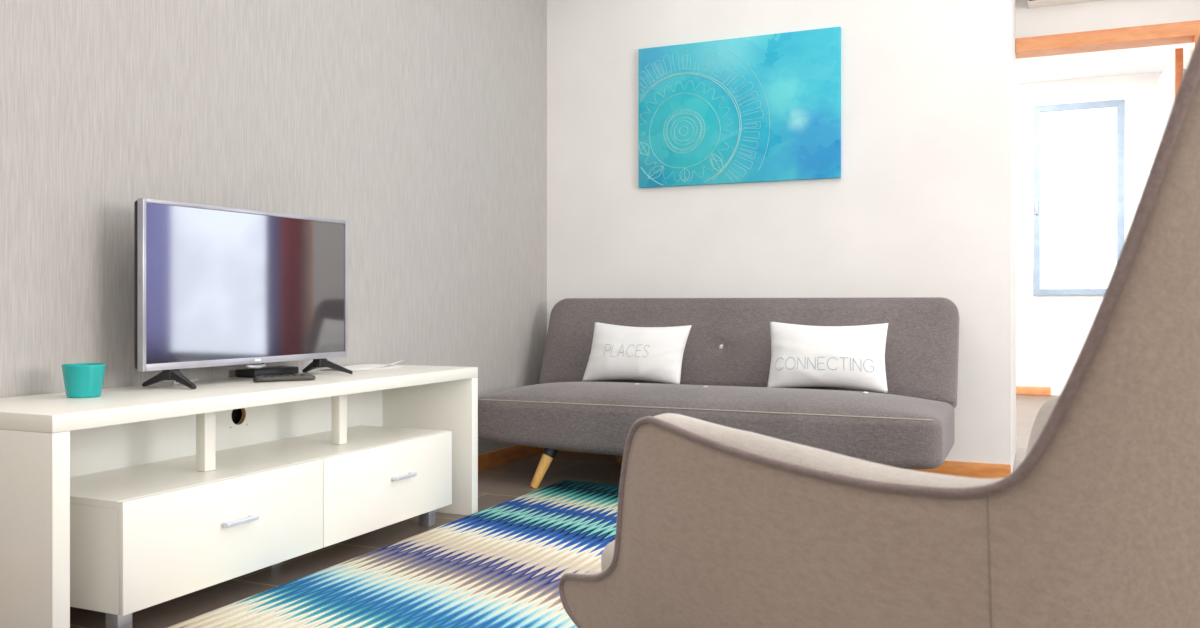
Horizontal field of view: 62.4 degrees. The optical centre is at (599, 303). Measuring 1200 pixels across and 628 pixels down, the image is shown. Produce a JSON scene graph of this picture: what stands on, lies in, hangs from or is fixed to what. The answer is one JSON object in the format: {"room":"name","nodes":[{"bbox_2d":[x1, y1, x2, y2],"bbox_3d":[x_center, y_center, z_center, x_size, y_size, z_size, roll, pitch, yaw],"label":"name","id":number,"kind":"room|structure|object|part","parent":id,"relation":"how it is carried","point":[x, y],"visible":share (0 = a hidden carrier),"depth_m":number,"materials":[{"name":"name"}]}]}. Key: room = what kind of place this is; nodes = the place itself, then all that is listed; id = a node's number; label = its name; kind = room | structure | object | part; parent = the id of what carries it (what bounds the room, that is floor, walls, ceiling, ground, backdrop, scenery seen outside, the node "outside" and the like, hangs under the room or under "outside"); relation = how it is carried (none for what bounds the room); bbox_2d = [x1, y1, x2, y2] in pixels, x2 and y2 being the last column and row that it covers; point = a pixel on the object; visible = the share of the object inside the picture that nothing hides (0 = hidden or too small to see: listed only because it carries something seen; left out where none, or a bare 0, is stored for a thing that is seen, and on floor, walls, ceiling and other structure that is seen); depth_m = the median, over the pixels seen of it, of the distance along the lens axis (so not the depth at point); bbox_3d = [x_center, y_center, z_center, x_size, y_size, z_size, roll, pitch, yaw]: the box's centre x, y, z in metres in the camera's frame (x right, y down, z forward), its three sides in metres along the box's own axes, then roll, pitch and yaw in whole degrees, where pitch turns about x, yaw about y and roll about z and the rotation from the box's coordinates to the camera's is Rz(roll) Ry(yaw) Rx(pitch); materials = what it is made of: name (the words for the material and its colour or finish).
{"room":"living room","nodes":[
{"label":"living room","id":0,"kind":"room"},
{"bbox_2d":[0,0,546,454],"bbox_3d":[-1.725,-0.540,1.991,0.120,2.600,6.878,0,0,24],"label":"wall","id":1,"kind":"structure","parent":0,"point":[420,126],"depth_m":3.38,"materials":[{"name":"grey paint"}]},
{"bbox_2d":[478,445,543,471],"bbox_3d":[-1.639,0.723,2.019,0.014,0.075,6.758,0,0,24],"label":"baseboard","id":2,"kind":"structure","parent":1,"relation":"attached to","point":[492,459],"depth_m":4.68,"materials":[{"name":"orange wood"}]},
{"bbox_2d":[70,394,1055,627],"bbox_3d":[2.009,0.820,2.828,6.265,0.120,11.440,0,0,24],"label":"floor","id":3,"kind":"structure","parent":0,"point":[500,484],"depth_m":3.26,"materials":[{"name":"brown wood"}]},
{"bbox_2d":[0,364,477,627],"bbox_3d":[-0.982,0.495,2.897,0.482,0.530,1.688,0,0,24],"label":"stand","id":4,"kind":"object","parent":3,"relation":"on","point":[120,502],"visible":1,"depth_m":2.58,"materials":[{"name":"white paint"}]},
{"bbox_3d":[-1.328,0.514,2.149,0.458,0.492,0.041,0,0,24],"label":"panel","id":5,"kind":"part","parent":4,"relation":"part of","materials":[{"name":"white paint"}]},
{"bbox_2d":[61,363,105,397],"bbox_3d":[-1.271,0.189,2.438,0.097,0.080,0.097,0,0,24],"label":"cup","id":6,"kind":"object","parent":4,"relation":"on","point":[81,380],"visible":1,"depth_m":2.40,"materials":[{"name":"teal ceramic"}]},
{"bbox_3d":[-1.098,0.727,2.261,0.040,0.067,0.040,0,0,24],"label":"leg","id":7,"kind":"part","parent":4,"relation":"part of","materials":[{"name":"metal"}]},
{"bbox_2d":[173,379,197,384],"bbox_3d":[-1.196,0.195,2.849,0.023,0.070,0.180,0,0,-5],"label":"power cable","id":8,"kind":"object","parent":4,"relation":"on","point":[174,382],"visible":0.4,"depth_m":2.81,"materials":[{"name":"grey plastic"}]},
{"bbox_3d":[-0.928,0.567,2.504,0.016,0.252,0.670,0,0,24],"label":"drawer","id":9,"kind":"part","parent":4,"relation":"part of","materials":[{"name":"white paint"}]},
{"bbox_3d":[-0.908,0.549,2.500,0.024,0.012,0.110,0,0,24],"label":"handle","id":10,"kind":"part","parent":4,"relation":"part of","materials":[{"name":"metal"}]},
{"bbox_2d":[134,198,352,388],"bbox_3d":[-1.039,-0.024,2.967,0.200,0.506,0.802,0,0,26],"label":"television","id":11,"kind":"object","parent":4,"relation":"on","point":[214,285],"visible":1,"depth_m":2.88,"materials":[{"name":"silver metal"}]},
{"bbox_2d":[235,366,298,377],"bbox_3d":[-1.062,0.218,3.164,0.081,0.024,0.200,0,0,24],"label":"box","id":12,"kind":"object","parent":4,"relation":"on","point":[275,370],"visible":0.94,"depth_m":3.12,"materials":[{"name":"black plastic"}]},
{"bbox_2d":[253,374,314,381],"bbox_3d":[-0.935,0.220,2.932,0.176,0.018,0.046,0,0,-33],"label":"remote control","id":13,"kind":"object","parent":4,"relation":"on","point":[293,377],"visible":1,"depth_m":2.92,"materials":[{"name":"grey plastic"}]},
{"bbox_2d":[316,360,402,370],"bbox_3d":[-0.849,0.218,3.507,0.182,0.024,0.306,0,0,24],"label":"paper stack","id":14,"kind":"object","parent":4,"relation":"on","point":[360,367],"visible":0.82,"depth_m":3.50,"materials":[{"name":"white paper"}]},
{"bbox_3d":[-0.655,0.567,3.119,0.016,0.252,0.670,0,0,24],"label":"drawer","id":15,"kind":"part","parent":4,"relation":"part of","materials":[{"name":"white paint"}]},
{"bbox_3d":[-0.622,0.549,3.143,0.024,0.012,0.110,0,0,24],"label":"handle","id":16,"kind":"part","parent":4,"relation":"part of","materials":[{"name":"metal"}]},
{"bbox_3d":[-0.593,0.727,3.399,0.040,0.067,0.040,0,0,24],"label":"leg","id":17,"kind":"part","parent":4,"relation":"part of","materials":[{"name":"metal"}]},
{"bbox_3d":[-0.659,0.514,3.654,0.458,0.492,0.041,0,0,24],"label":"panel","id":18,"kind":"part","parent":4,"relation":"part of","materials":[{"name":"white paint"}]},
{"bbox_2d":[167,480,618,627],"bbox_3d":[-0.078,0.754,2.891,1.200,0.011,2.320,0,0,24],"label":"area rug","id":19,"kind":"object","parent":3,"relation":"on","point":[502,565],"visible":0.47,"depth_m":2.71,"materials":[{"name":"multicoloured fabric"}]},
{"bbox_2d":[478,297,958,487],"bbox_3d":[0.492,0.371,4.219,1.903,0.793,0.889,0,0,24],"label":"sofa","id":20,"kind":"object","parent":3,"relation":"on","point":[726,360],"visible":0.72,"depth_m":4.10,"materials":[{"name":"grey fabric"}]},
{"bbox_3d":[-0.240,0.694,4.098,0.098,0.145,0.049,0,0,-27],"label":"leg","id":21,"kind":"part","parent":20,"relation":"part of","materials":[{"name":"brown wood"}]},
{"bbox_3d":[0.094,0.700,4.694,0.049,0.134,0.096,0,0,-13],"label":"leg","id":22,"kind":"part","parent":20,"relation":"part of","materials":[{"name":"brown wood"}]},
{"bbox_2d":[582,322,691,383],"bbox_3d":[0.162,0.221,4.465,0.499,0.273,0.159,0,0,24],"label":"throw cushion","id":23,"kind":"object","parent":20,"relation":"on","point":[655,354],"visible":1,"depth_m":4.40,"materials":[{"name":"white fabric"}]},
{"bbox_3d":[0.442,0.477,4.104,1.903,0.269,0.620,0,0,24],"label":"seat","id":24,"kind":"part","parent":20,"relation":"part of","materials":[{"name":"grey fabric"}]},
{"bbox_3d":[0.616,0.205,4.497,1.903,0.470,0.142,0,-21,24],"label":"backrest","id":25,"kind":"part","parent":20,"relation":"part of","materials":[{"name":"grey fabric"}]},
{"bbox_2d":[767,321,887,392],"bbox_3d":[0.940,0.218,4.104,0.500,0.284,0.166,0,0,22],"label":"throw cushion","id":26,"kind":"object","parent":20,"relation":"on","point":[853,357],"visible":0.99,"depth_m":4.05,"materials":[{"name":"white fabric"}]},
{"bbox_2d":[559,36,1199,627],"bbox_3d":[0.498,0.233,1.128,0.760,1.063,1.017,0,0,-25],"label":"armchair","id":27,"kind":"object","parent":3,"relation":"on","point":[1098,523],"visible":1,"depth_m":0.72,"materials":[{"name":"beige fabric"}]},
{"bbox_2d":[601,540,614,571],"bbox_3d":[0.449,0.352,1.220,0.653,0.105,0.785,0,0,-25],"label":"seat cushion","id":28,"kind":"object","parent":27,"relation":"on","point":[607,554],"depth_m":1.40,"materials":[{"name":"beige fabric"}]},
{"bbox_2d":[547,0,1015,472],"bbox_3d":[0.878,-0.540,5.124,2.332,2.600,0.962,0,0,24],"label":"wall","id":29,"kind":"structure","parent":0,"point":[922,203],"depth_m":4.51,"materials":[{"name":"white paint"}]},
{"bbox_2d":[639,27,840,187],"bbox_3d":[0.642,-0.912,4.688,0.982,0.683,0.025,0,0,24],"label":"painting","id":30,"kind":"object","parent":29,"relation":"attached to","point":[762,108],"visible":1,"depth_m":4.67,"materials":[{"name":"paint"}]},
{"bbox_2d":[557,450,1010,477],"bbox_3d":[0.741,0.723,4.651,2.198,0.075,0.014,0,0,24],"label":"baseboard","id":31,"kind":"structure","parent":29,"relation":"attached to","point":[954,468],"depth_m":4.26,"materials":[{"name":"orange wood"}]},
{"bbox_2d":[1016,72,1162,395],"bbox_3d":[3.679,-0.540,8.279,3.200,2.600,0.120,0,0,24],"label":"wall","id":32,"kind":"structure","parent":0,"point":[1052,331],"depth_m":8.17,"materials":[{"name":"white paint"}]},
{"bbox_2d":[1016,386,1050,394],"bbox_3d":[3.277,0.725,8.383,0.980,0.070,0.016,0,0,24],"label":"baseboard","id":33,"kind":"structure","parent":32,"relation":"attached to","point":[1024,390],"depth_m":8.23,"materials":[{"name":"orange wood"}]},
{"bbox_2d":[1033,99,1123,294],"bbox_3d":[3.918,-0.855,8.113,0.670,1.570,0.090,0,0,24],"label":"window","id":34,"kind":"structure","parent":32,"relation":"in","point":[1078,148],"depth_m":8.12,"materials":[{"name":"glass"}]},
{"bbox_3d":[3.620,-0.800,8.207,0.020,0.120,0.020,0,0,24],"label":"handle","id":35,"kind":"part","parent":34,"relation":"part of","materials":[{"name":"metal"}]},
{"bbox_2d":[1016,43,1190,83],"bbox_3d":[2.009,-1.900,2.828,6.265,0.120,11.440,0,0,24],"label":"ceiling","id":36,"kind":"structure","parent":0,"point":[1152,59],"depth_m":7.59,"materials":[{"name":"paint"}]},
{"bbox_2d":[1015,0,1199,47],"bbox_3d":[3.856,-0.540,4.261,3.813,2.600,0.120,0,0,24],"label":"wall","id":37,"kind":"structure","parent":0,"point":[1102,14],"depth_m":4.83,"materials":[{"name":"white paint"}]},
{"bbox_2d":[1028,0,1099,7],"bbox_3d":[2.488,-1.617,4.735,0.810,0.285,0.123,0,0,24],"label":"air conditioner","id":38,"kind":"object","parent":37,"relation":"attached to","point":[1031,3],"visible":1,"depth_m":4.85,"materials":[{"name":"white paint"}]},
{"bbox_2d":[1016,20,1199,58],"bbox_3d":[2.503,-0.285,4.863,0.846,2.090,0.150,0,0,24],"label":"door frame","id":39,"kind":"structure","parent":37,"relation":"attached to","point":[1187,31],"depth_m":4.82,"materials":[{"name":"orange wood"}]},
{"bbox_2d":[1159,48,1185,143],"bbox_3d":[2.968,-0.246,5.137,0.050,1.988,0.760,0,0,24],"label":"open door","id":40,"kind":"structure","parent":39,"relation":"attached to","point":[1170,81],"depth_m":5.04,"materials":[{"name":"white paint"}]},
{"bbox_3d":[2.965,-0.246,5.150,0.030,1.988,0.740,0,0,24],"label":"door panel","id":41,"kind":"part","parent":40,"relation":"part of","materials":[{"name":"white paint"}]}
]}

